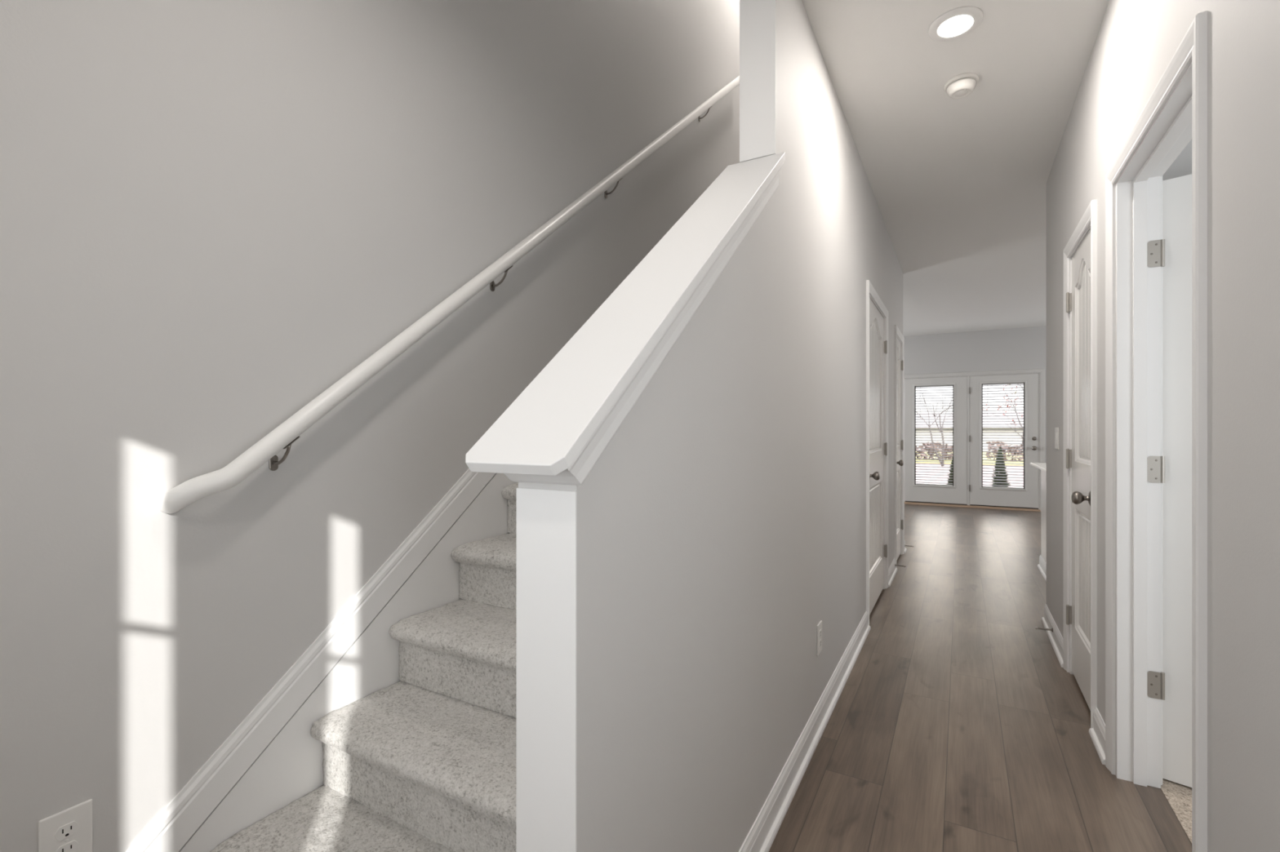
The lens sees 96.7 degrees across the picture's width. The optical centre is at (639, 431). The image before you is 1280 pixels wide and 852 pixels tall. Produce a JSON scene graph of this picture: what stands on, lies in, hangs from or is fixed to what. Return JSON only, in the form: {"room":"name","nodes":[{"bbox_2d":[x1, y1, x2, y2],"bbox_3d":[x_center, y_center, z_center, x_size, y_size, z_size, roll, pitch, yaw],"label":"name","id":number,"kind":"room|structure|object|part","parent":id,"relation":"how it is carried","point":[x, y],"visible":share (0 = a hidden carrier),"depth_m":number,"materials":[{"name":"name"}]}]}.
{"room":"home entrance hallway","nodes":[
{"label":"home entrance hallway","id":0,"kind":"room"},
{"bbox_2d":[0,0,740,851],"bbox_3d":[-0.172,-1.505,3.009,0.100,5.590,7.270,0,0,29],"label":"wall","id":1,"kind":"structure","parent":0,"point":[213,213],"depth_m":1.44,"materials":[{"name":"white paint"}]},
{"bbox_2d":[38,799,92,851],"bbox_3d":[-1.160,0.828,1.150,0.008,0.124,0.080,0,0,29],"label":"wall outlet","id":2,"kind":"object","parent":1,"relation":"attached to","point":[70,829],"visible":1,"depth_m":1.15,"materials":[{"name":"white plastic"}]},
{"bbox_2d":[54,821,78,841],"bbox_3d":[-1.158,0.808,1.149,0.002,0.027,0.034,0,0,29],"label":"receptacle","id":3,"kind":"object","parent":2,"relation":"attached to","point":[64,831],"depth_m":1.15,"materials":[{"name":"white plastic"}]},
{"bbox_2d":[56,840,78,851],"bbox_3d":[-1.158,0.848,1.149,0.002,0.027,0.034,0,0,29],"label":"receptacle","id":4,"kind":"object","parent":2,"relation":"attached to","point":[61,846],"depth_m":1.15,"materials":[{"name":"white plastic"}]},
{"bbox_2d":[125,468,517,851],"bbox_3d":[-0.227,-0.429,2.796,0.014,3.238,3.955,0,0,29],"label":"skirt board","id":5,"kind":"object","parent":1,"relation":"attached to","point":[272,760],"depth_m":1.60,"materials":[{"name":"white paint"}]},
{"bbox_2d":[156,75,739,513],"bbox_3d":[-0.135,-1.302,2.874,0.112,2.980,3.718,0,0,29],"label":"handrail","id":6,"kind":"object","parent":1,"relation":"attached to","point":[284,435],"visible":1,"depth_m":1.67,"materials":[{"name":"white paint"}]},
{"bbox_3d":[-0.965,0.084,1.498,0.004,0.042,0.022,0,0,29],"label":"wall plate","id":7,"kind":"part","parent":6,"relation":"part of","materials":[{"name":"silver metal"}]},
{"bbox_3d":[-0.570,-0.561,2.198,0.004,0.042,0.022,0,0,29],"label":"wall plate","id":8,"kind":"part","parent":6,"relation":"part of","materials":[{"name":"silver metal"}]},
{"bbox_2d":[518,0,902,851],"bbox_3d":[1.203,-1.555,3.262,0.114,5.490,5.477,0,0,29],"label":"wall","id":9,"kind":"structure","parent":0,"point":[723,519],"depth_m":1.48,"materials":[{"name":"white paint"}]},
{"bbox_2d":[516,488,577,851],"bbox_3d":[-0.145,0.640,0.875,0.116,1.100,0.004,0,0,29],"label":"end post","id":10,"kind":"object","parent":9,"relation":"attached to","point":[547,519],"visible":1,"depth_m":0.87,"materials":[{"name":"white paint"}]},
{"bbox_2d":[465,151,785,485],"bbox_3d":[0.087,-0.386,1.294,0.186,0.936,1.125,0,0,29],"label":"half wall cap","id":11,"kind":"object","parent":9,"relation":"attached to","point":[556,431],"visible":1,"depth_m":1.02,"materials":[{"name":"white paint"}]},
{"bbox_2d":[739,0,775,161],"bbox_3d":[0.368,-1.343,1.785,0.116,0.973,0.004,0,0,29],"label":"end post","id":12,"kind":"object","parent":9,"relation":"attached to","point":[757,17],"visible":1,"depth_m":1.78,"materials":[{"name":"white paint"}]},
{"bbox_2d":[738,611,871,851],"bbox_3d":[0.646,1.138,2.134,0.026,0.104,2.966,0,0,29],"label":"baseboard","id":13,"kind":"structure","parent":9,"relation":"attached to","point":[762,835],"depth_m":1.98,"materials":[{"name":"white paint"}]},
{"bbox_2d":[817,620,822,656],"bbox_3d":[0.724,0.834,2.290,0.008,0.122,0.078,0,0,29],"label":"wall outlet","id":14,"kind":"object","parent":9,"relation":"attached to","point":[820,624],"visible":1,"depth_m":2.28,"materials":[{"name":"white plastic"}]},
{"bbox_2d":[866,280,888,625],"bbox_3d":[1.579,0.140,3.909,0.132,2.101,1.040,0,0,29],"label":"door frame","id":15,"kind":"structure","parent":9,"relation":"attached to","point":[871,293],"depth_m":3.68,"materials":[{"name":"white paint"}]},
{"bbox_2d":[869,297,887,615],"bbox_3d":[1.631,0.162,3.884,0.100,2.016,0.886,0,0,29],"label":"door","id":16,"kind":"structure","parent":9,"relation":"in","point":[877,346],"depth_m":3.97,"materials":[{"name":"white paint"}]},
{"bbox_3d":[1.464,0.280,3.545,0.058,0.055,0.055,0,0,29],"label":"knob","id":17,"kind":"part","parent":16,"relation":"part of","materials":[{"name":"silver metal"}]},
{"bbox_2d":[888,557,897,587],"bbox_3d":[2.040,1.138,4.602,0.026,0.104,0.618,0,0,29],"label":"baseboard","id":18,"kind":"structure","parent":9,"relation":"attached to","point":[892,570],"depth_m":4.59,"materials":[{"name":"white paint"}]},
{"bbox_2d":[894,324,904,567],"bbox_3d":[2.325,0.140,5.230,0.132,2.101,0.754,0,0,29],"label":"door frame","id":19,"kind":"structure","parent":9,"relation":"attached to","point":[898,334],"depth_m":5.48,"materials":[{"name":"white paint"}]},
{"bbox_2d":[896,337,903,560],"bbox_3d":[2.377,0.162,5.205,0.100,2.016,0.600,0,0,29],"label":"door","id":20,"kind":"structure","parent":9,"relation":"in","point":[900,364],"depth_m":5.35,"materials":[{"name":"white paint"}]},
{"bbox_3d":[2.281,0.280,4.991,0.058,0.055,0.055,0,0,29],"label":"knob","id":21,"kind":"part","parent":20,"relation":"part of","materials":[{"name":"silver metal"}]},
{"bbox_2d":[801,0,1109,336],"bbox_3d":[2.275,-1.696,4.027,8.000,0.287,11.250,0,0,29],"label":"ceiling","id":22,"kind":"structure","parent":0,"point":[958,186],"depth_m":2.94,"materials":[{"name":"white paint"}]},
{"bbox_2d":[928,5,983,41],"bbox_3d":[1.202,-1.547,2.169,0.184,0.011,0.184,0,0,29],"label":"recessed light","id":23,"kind":"object","parent":22,"relation":"in","point":[954,24],"visible":1,"depth_m":2.16,"materials":[{"name":"white plastic"}]},
{"bbox_2d":[943,72,979,98],"bbox_3d":[1.429,-1.526,2.529,0.138,0.054,0.138,0,0,29],"label":"smoke detector","id":24,"kind":"object","parent":22,"relation":"attached to","point":[960,86],"visible":1,"depth_m":2.50,"materials":[{"name":"white plastic"}]},
{"bbox_2d":[903,325,1046,462],"bbox_3d":[5.078,-0.181,8.990,8.000,2.743,0.150,0,0,29],"label":"wall","id":25,"kind":"structure","parent":0,"point":[1022,348],"depth_m":8.81,"materials":[{"name":"white paint"}]},
{"bbox_2d":[904,376,967,505],"bbox_3d":[4.736,0.153,9.123,0.886,2.014,0.055,0,0,29],"label":"door","id":26,"kind":"structure","parent":25,"relation":"in","point":[956,493],"depth_m":9.10,"materials":[{"name":"white wood"}]},
{"bbox_2d":[915,386,952,484],"bbox_3d":[4.725,0.068,9.140,0.543,1.543,0.024,0,0,29],"label":"blind","id":27,"kind":"object","parent":26,"relation":"attached to","point":[916,387],"depth_m":9.14,"materials":[{"name":"white plastic"}]},
{"bbox_3d":[4.716,0.072,9.126,0.615,1.660,0.041,0,0,29],"label":"lite frame","id":28,"kind":"part","parent":26,"relation":"part of","materials":[{"name":"white"}]},
{"bbox_3d":[4.725,-0.719,9.141,0.549,0.017,0.022,0,0,29],"label":"head rail","id":29,"kind":"part","parent":26,"relation":"part of","materials":[{"name":"white"}]},
{"bbox_3d":[4.725,0.863,9.141,0.549,0.014,0.022,0,0,29],"label":"rail","id":30,"kind":"part","parent":26,"relation":"part of","materials":[{"name":"white"}]},
{"bbox_2d":[904,368,1044,510],"bbox_3d":[5.149,0.134,8.934,1.974,2.112,0.158,0,0,29],"label":"door frame","id":31,"kind":"structure","parent":25,"relation":"attached to","point":[1041,372],"depth_m":8.55,"materials":[{"name":"white wood"}]},
{"bbox_2d":[968,373,1038,509],"bbox_3d":[5.521,0.153,8.648,0.892,2.014,0.110,0,0,29],"label":"door","id":32,"kind":"structure","parent":25,"relation":"in","point":[1027,497],"depth_m":8.65,"materials":[{"name":"white wood"}]},
{"bbox_2d":[982,384,1023,486],"bbox_3d":[5.537,0.068,8.681,0.540,1.543,0.024,0,0,29],"label":"blind","id":33,"kind":"object","parent":32,"relation":"attached to","point":[984,385],"depth_m":8.68,"materials":[{"name":"white plastic"}]},
{"bbox_3d":[5.529,0.072,8.667,0.612,1.660,0.041,0,0,29],"label":"lite frame","id":34,"kind":"part","parent":32,"relation":"part of","materials":[{"name":"white"}]},
{"bbox_3d":[5.538,-0.719,8.682,0.546,0.017,0.022,0,0,29],"label":"head rail","id":35,"kind":"part","parent":32,"relation":"part of","materials":[{"name":"white"}]},
{"bbox_3d":[5.538,0.863,8.682,0.546,0.014,0.022,0,0,29],"label":"rail","id":36,"kind":"part","parent":32,"relation":"part of","materials":[{"name":"white"}]},
{"bbox_2d":[768,503,1191,851],"bbox_3d":[2.299,1.249,4.071,8.000,0.122,11.350,0,0,29],"label":"floor","id":37,"kind":"structure","parent":0,"point":[957,724],"depth_m":2.23,"materials":[{"name":"brown wood"}]},
{"bbox_2d":[210,482,518,851],"bbox_3d":[0.248,-0.186,2.660,0.952,2.750,3.549,0,0,29],"label":"staircase","id":38,"kind":"structure","parent":37,"relation":"on","point":[425,762],"depth_m":1.51,"materials":[{"name":"carpet"}]},
{"bbox_2d":[904,501,1040,511],"bbox_3d":[5.144,1.175,8.924,1.859,0.030,0.160,0,0,29],"label":"threshold","id":39,"kind":"object","parent":37,"relation":"on","point":[907,503],"visible":0.59,"depth_m":8.83,"materials":[{"name":"beige wood"}]},
{"bbox_2d":[1030,462,1046,582],"bbox_3d":[3.720,0.751,4.704,0.688,0.878,1.690,0,0,29],"label":"half wall","id":40,"kind":"structure","parent":37,"relation":"on","point":[1042,566],"depth_m":4.82,"materials":[{"name":"white paint"}]},
{"bbox_2d":[1030,462,1046,472],"bbox_3d":[3.725,0.322,4.701,0.678,0.020,1.690,0,0,29],"label":"countertop","id":41,"kind":"structure","parent":40,"relation":"on","point":[1042,466],"depth_m":5.12,"materials":[{"name":"white stone"}]},
{"bbox_2d":[1046,0,1279,851],"bbox_3d":[1.710,-0.181,1.968,0.114,2.743,3.610,0,0,29],"label":"wall","id":42,"kind":"structure","parent":0,"point":[1135,42],"depth_m":1.16,"materials":[{"name":"white paint"}]},
{"bbox_2d":[1040,604,1062,667],"bbox_3d":[2.334,1.138,3.216,0.026,0.104,0.824,0,0,29],"label":"baseboard","id":43,"kind":"structure","parent":42,"relation":"attached to","point":[1055,638],"depth_m":3.17,"materials":[{"name":"white paint"}]},
{"bbox_2d":[1035,626,1053,632],"bbox_3d":[2.305,1.130,3.246,0.082,0.024,0.024,0,0,29],"label":"door stop","id":44,"kind":"object","parent":43,"relation":"attached to","point":[1036,628],"visible":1,"depth_m":3.24,"materials":[{"name":"grey metal"}]},
{"bbox_2d":[1054,427,1059,449],"bbox_3d":[2.304,0.040,3.143,0.008,0.120,0.116,0,0,29],"label":"light switch","id":45,"kind":"object","parent":42,"relation":"attached to","point":[1056,429],"visible":1,"depth_m":3.11,"materials":[{"name":"white plastic"}]},
{"bbox_2d":[1066,229,1090,711],"bbox_3d":[1.962,0.162,2.550,0.100,2.016,0.554,0,0,29],"label":"door","id":46,"kind":"structure","parent":42,"relation":"in","point":[1078,301],"depth_m":2.59,"materials":[{"name":"white paint"}]},
{"bbox_3d":[1.839,0.280,2.377,0.058,0.055,0.055,0,0,29],"label":"knob","id":47,"kind":"part","parent":46,"relation":"part of","materials":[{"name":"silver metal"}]},
{"bbox_2d":[1062,199,1097,728],"bbox_3d":[2.010,0.140,2.518,0.132,2.101,0.708,0,0,29],"label":"door frame","id":48,"kind":"structure","parent":42,"relation":"attached to","point":[1088,221],"depth_m":2.67,"materials":[{"name":"white paint"}]},
{"bbox_2d":[1088,707,1105,764],"bbox_3d":[1.722,1.138,2.131,0.026,0.104,0.248,0,0,29],"label":"baseboard","id":49,"kind":"structure","parent":42,"relation":"attached to","point":[1097,734],"depth_m":2.14,"materials":[{"name":"white paint"}]},
{"bbox_2d":[1105,10,1207,851],"bbox_3d":[1.500,0.140,1.596,0.150,2.101,0.900,0,0,29],"label":"door frame","id":50,"kind":"structure","parent":42,"relation":"attached to","point":[1175,113],"depth_m":1.90,"materials":[{"name":"white paint"}]},
{"bbox_2d":[1146,173,1191,787],"bbox_3d":[2.009,0.165,1.670,0.105,2.030,0.772,0,0,-45],"label":"door","id":51,"kind":"structure","parent":42,"relation":"in","point":[1172,686],"depth_m":1.90,"materials":[{"name":"white paint"}]},
{"bbox_2d":[1162,138,1191,180],"bbox_3d":[3.092,-0.181,1.125,3.122,2.743,3.500,0,0,29],"label":"wall","id":52,"kind":"structure","parent":0,"point":[1181,166],"depth_m":2.05,"materials":[{"name":"white paint"}]},
{"label":"outside","id":53,"kind":"structure","parent":0,"visible":0},
{"bbox_2d":[915,463,1023,488],"bbox_3d":[9.944,1.420,15.573,50.000,0.140,16.100,0,0,29],"label":"ground","id":54,"kind":"structure","parent":53,"point":[929,466],"depth_m":17.62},
{"bbox_2d":[915,388,952,466],"bbox_3d":[11.646,-0.350,21.483,2.932,3.350,2.573,0,0,-3],"label":"bare tree","id":55,"kind":"object","parent":54,"relation":"on","point":[940,431],"visible":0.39,"depth_m":21.35,"materials":[{"name":"brown plant"}]},
{"bbox_2d":[946,459,952,484],"bbox_3d":[6.340,0.881,11.463,0.419,0.939,0.433,0,0,29],"label":"conifer shrub","id":56,"kind":"object","parent":54,"relation":"on","point":[951,468],"visible":0.09,"depth_m":11.45,"materials":[{"name":"green plant"}]},
{"bbox_2d":[990,447,1010,487],"bbox_3d":[6.957,0.822,10.987,0.464,1.056,0.444,0,0,-14],"label":"conifer shrub","id":57,"kind":"object","parent":54,"relation":"on","point":[1001,451],"visible":0.48,"depth_m":10.94,"materials":[{"name":"green plant"}]},
{"bbox_2d":[982,383,1023,438],"bbox_3d":[12.841,-0.832,18.550,2.267,4.306,2.484,0,0,-19],"label":"bare tree","id":58,"kind":"object","parent":54,"relation":"on","point":[1013,406],"visible":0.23,"depth_m":19.07,"materials":[{"name":"brown plant"}]},
{"bbox_2d":[1013,383,1023,453],"bbox_3d":[8.389,-0.130,11.426,2.058,2.973,2.433,0,0,29],"label":"bare tree","id":59,"kind":"object","parent":54,"relation":"on","point":[1022,384],"visible":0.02,"depth_m":11.61,"materials":[{"name":"brown plant"}]},
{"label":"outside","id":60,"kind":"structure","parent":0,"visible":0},
{"bbox_3d":[24.590,1.402,43.535,40.000,0.175,20.000,0,0,29],"label":"ground","id":61,"kind":"structure","parent":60,"visible":0},
{"bbox_2d":[915,412,1023,452],"bbox_3d":[20.882,0.010,41.036,14.800,2.600,6.800,0,0,29],"label":"house","id":62,"kind":"structure","parent":61,"relation":"on","point":[984,417],"depth_m":37.78,"materials":[{"name":"grey"}]},
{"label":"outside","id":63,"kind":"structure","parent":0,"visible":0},
{"bbox_2d":[915,451,1023,466],"bbox_3d":[17.223,1.400,28.459,50.000,0.180,13.500,0,0,29],"label":"lawn","id":64,"kind":"structure","parent":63,"point":[917,459],"depth_m":24.42,"materials":[{"name":"green plant"}]},
{"bbox_2d":[915,441,952,460],"bbox_3d":[11.996,0.851,26.530,6.184,1.148,1.277,0,0,29],"label":"dry bush","id":65,"kind":"object","parent":64,"relation":"on","point":[923,444],"visible":0.12,"depth_m":25.65,"materials":[{"name":"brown plant"}]},
{"bbox_2d":[985,440,1023,462],"bbox_3d":[18.007,0.895,23.711,6.252,1.118,1.300,0,0,29],"label":"dry bush","id":66,"kind":"object","parent":64,"relation":"on","point":[989,445],"visible":0.12,"depth_m":24.72,"materials":[{"name":"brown plant"}]}
]}

